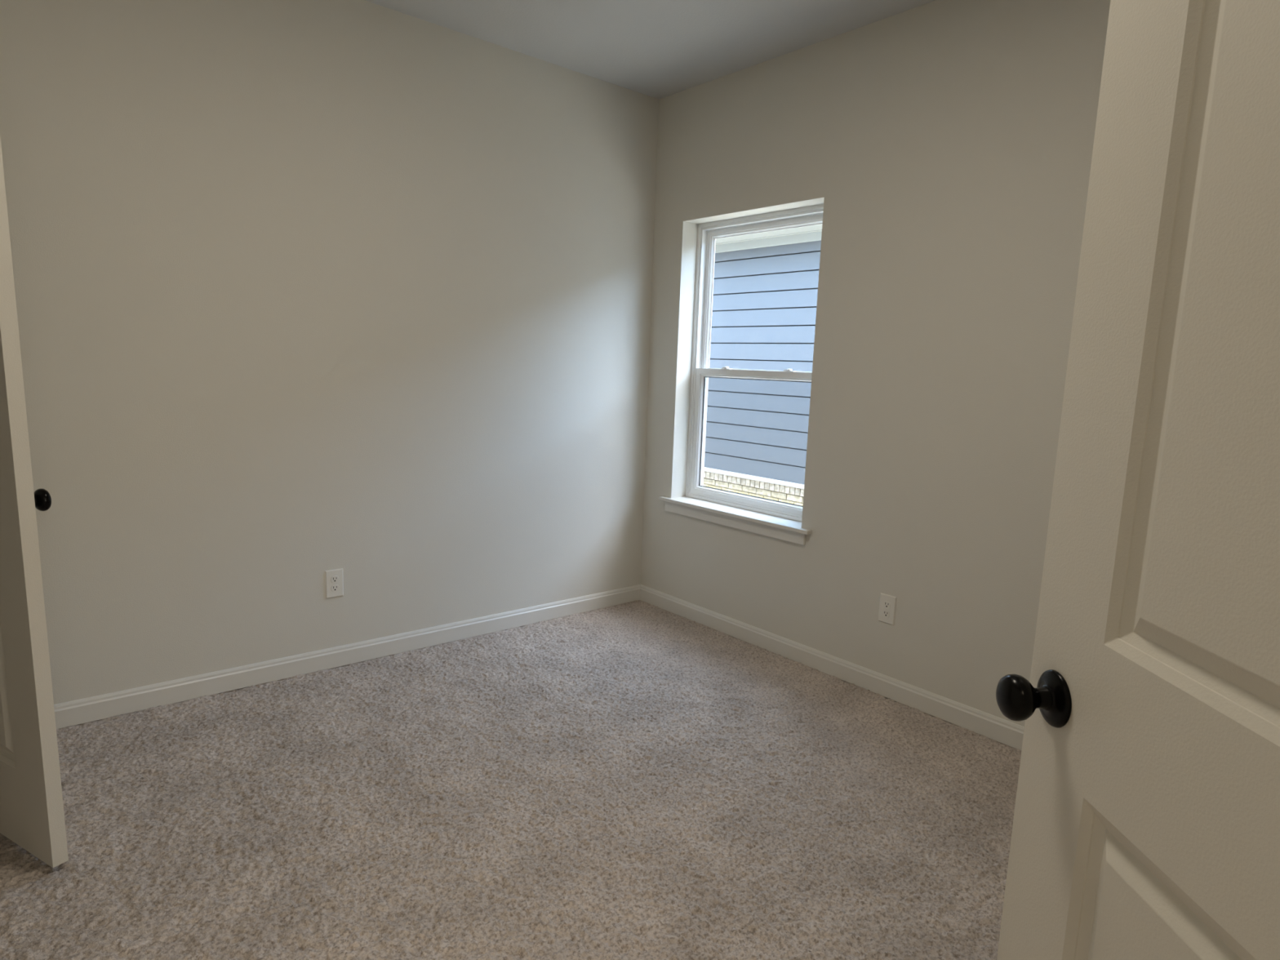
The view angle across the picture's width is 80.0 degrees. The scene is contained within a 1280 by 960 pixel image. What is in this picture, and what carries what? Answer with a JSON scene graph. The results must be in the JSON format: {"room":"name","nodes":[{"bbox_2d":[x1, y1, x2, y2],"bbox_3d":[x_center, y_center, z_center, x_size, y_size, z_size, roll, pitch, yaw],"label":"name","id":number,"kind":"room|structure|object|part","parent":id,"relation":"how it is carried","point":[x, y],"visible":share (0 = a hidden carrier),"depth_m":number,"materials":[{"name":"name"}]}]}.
{"room":"empty bedroom","nodes":[
{"label":"empty bedroom","id":0,"kind":"room"},
{"bbox_2d":[0,0,658,704],"bbox_3d":[-1.141,-0.556,3.327,3.420,2.764,0.120,-5,11,-40],"label":"wall","id":1,"kind":"structure","parent":0,"point":[304,290],"depth_m":3.07,"materials":[{"name":"white paint"}]},
{"bbox_2d":[324,568,343,598],"bbox_3d":[-1.311,0.445,3.279,0.075,0.122,0.008,-5,11,-40],"label":"wall outlet","id":2,"kind":"object","parent":1,"relation":"attached to","point":[334,578],"visible":1,"depth_m":3.27,"materials":[{"name":"white plastic"}]},
{"bbox_2d":[330,584,338,591],"bbox_3d":[-1.310,0.464,3.279,0.034,0.028,0.002,-5,11,-40],"label":"socket","id":3,"kind":"object","parent":2,"relation":"attached to","point":[334,588],"depth_m":3.28,"materials":[{"name":"white plastic"}]},
{"bbox_2d":[330,575,338,582],"bbox_3d":[-1.309,0.426,3.274,0.034,0.028,0.002,-5,11,-40],"label":"socket","id":4,"kind":"object","parent":2,"relation":"attached to","point":[334,579],"depth_m":3.27,"materials":[{"name":"white plastic"}]},
{"bbox_2d":[53,584,640,728],"bbox_3d":[-1.177,0.757,3.447,3.100,0.089,0.014,-5,11,-40],"label":"baseboard","id":5,"kind":"structure","parent":1,"relation":"attached to","point":[84,710],"depth_m":3.26,"materials":[{"name":"white paint"}]},
{"bbox_2d":[0,600,1021,959],"bbox_3d":[-0.077,1.050,2.078,3.220,0.020,3.570,-5,11,-40],"label":"floor","id":6,"kind":"structure","parent":0,"point":[637,780],"depth_m":2.28,"materials":[{"name":"beige carpet"}]},
{"bbox_2d":[364,0,935,99],"bbox_3d":[0.064,-1.776,1.764,3.420,0.200,3.690,-5,11,-40],"label":"ceiling","id":7,"kind":"structure","parent":0,"point":[657,49],"depth_m":3.20,"materials":[{"name":"grey paint"}]},
{"bbox_2d":[640,0,1110,726],"bbox_3d":[1.278,-0.414,2.974,0.200,2.764,3.570,-5,11,-40],"label":"wall","id":8,"kind":"structure","parent":0,"point":[945,147],"depth_m":3.05,"materials":[{"name":"white paint"}]},
{"bbox_2d":[658,204,823,545],"bbox_3d":[0.554,-0.561,3.806,0.255,1.597,1.012,-5,11,-40],"label":"window","id":9,"kind":"structure","parent":8,"relation":"in","point":[780,528],"depth_m":3.99,"materials":[{"name":"white plastic"}]},
{"bbox_3d":[0.616,-0.218,3.921,0.008,0.669,0.820,-5,11,-40],"label":"screen frame","id":10,"kind":"part","parent":9,"relation":"part of","materials":[{"name":"white plastic"}]},
{"bbox_3d":[0.485,0.165,3.879,0.143,0.018,1.012,-5,11,-40],"label":"sill","id":11,"kind":"part","parent":9,"relation":"part of","materials":[{"name":"white paint"}]},
{"bbox_3d":[0.570,-0.212,3.883,0.028,0.685,0.826,-5,11,-40],"label":"sash","id":12,"kind":"part","parent":9,"relation":"part of","materials":[{"name":"white plastic"}]},
{"bbox_3d":[0.620,-0.890,3.802,0.028,0.754,0.820,-5,11,-40],"label":"sash","id":13,"kind":"part","parent":9,"relation":"part of","materials":[{"name":"white plastic"}]},
{"bbox_2d":[640,584,1024,751],"bbox_3d":[1.109,0.887,3.147,0.014,0.089,3.450,-5,11,-40],"label":"baseboard","id":14,"kind":"structure","parent":8,"relation":"attached to","point":[1006,732],"depth_m":3.34,"materials":[{"name":"white paint"}]},
{"bbox_2d":[878,592,896,625],"bbox_3d":[1.036,0.542,3.202,0.008,0.122,0.075,-5,11,-40],"label":"wall outlet","id":15,"kind":"object","parent":8,"relation":"attached to","point":[887,603],"visible":1,"depth_m":3.20,"materials":[{"name":"white plastic"}]},
{"bbox_2d":[882,609,889,617],"bbox_3d":[1.033,0.561,3.203,0.002,0.028,0.034,-5,11,-40],"label":"socket","id":16,"kind":"object","parent":15,"relation":"attached to","point":[886,613],"depth_m":3.20,"materials":[{"name":"white plastic"}]},
{"bbox_2d":[883,600,890,608],"bbox_3d":[1.034,0.522,3.197,0.002,0.028,0.034,-5,11,-40],"label":"socket","id":17,"kind":"object","parent":15,"relation":"attached to","point":[886,604],"depth_m":3.20,"materials":[{"name":"white plastic"}]},
{"bbox_3d":[-1.211,-0.191,0.880,0.120,2.764,3.570,-5,11,-40],"label":"wall","id":18,"kind":"structure","parent":0,"visible":0},
{"bbox_2d":[0,136,68,867],"bbox_3d":[-1.795,-0.043,2.028,0.771,2.020,0.090,7,10,28],"label":"door","id":19,"kind":"structure","parent":18,"relation":"in","point":[32,815],"depth_m":1.90,"materials":[{"name":"beige paint"}]},
{"bbox_3d":[-1.501,0.051,1.904,0.057,0.057,0.046,7,10,28],"label":"knob","id":20,"kind":"part","parent":19,"relation":"part of","materials":[{"name":"black metal"}]},
{"bbox_3d":[0.286,0.316,-0.028,0.882,2.102,0.135,-5,11,-40],"label":"door frame","id":21,"kind":"structure","parent":0,"visible":0},
{"bbox_2d":[995,0,1279,959],"bbox_3d":[0.548,0.254,0.625,0.173,2.020,0.772,2,9,-2],"label":"door","id":22,"kind":"structure","parent":21,"relation":"attached to","point":[1146,826],"depth_m":0.78,"materials":[{"name":"beige paint"}]},
{"bbox_3d":[0.480,0.272,0.955,0.058,0.057,0.057,2,9,-2],"label":"knob","id":23,"kind":"part","parent":22,"relation":"part of","materials":[{"name":"black metal"}]},
{"label":"outside","id":24,"kind":"structure","parent":0,"visible":0},
{"bbox_3d":[11.502,0.303,14.252,29.800,0.300,60.000,-5,11,-40],"label":"ground","id":25,"kind":"structure","parent":24,"visible":0},
{"bbox_2d":[702,224,822,506],"bbox_3d":[5.510,-1.624,7.429,6.690,5.100,30.600,-5,11,-40],"label":"neighbouring house","id":26,"kind":"structure","parent":25,"relation":"on","point":[765,293],"depth_m":8.02,"materials":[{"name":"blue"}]},
{"bbox_3d":[3.239,0.403,5.850,0.087,0.036,30.000,-5,11,-40],"label":"water table trim","id":27,"kind":"part","parent":26,"relation":"part of","materials":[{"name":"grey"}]}
]}

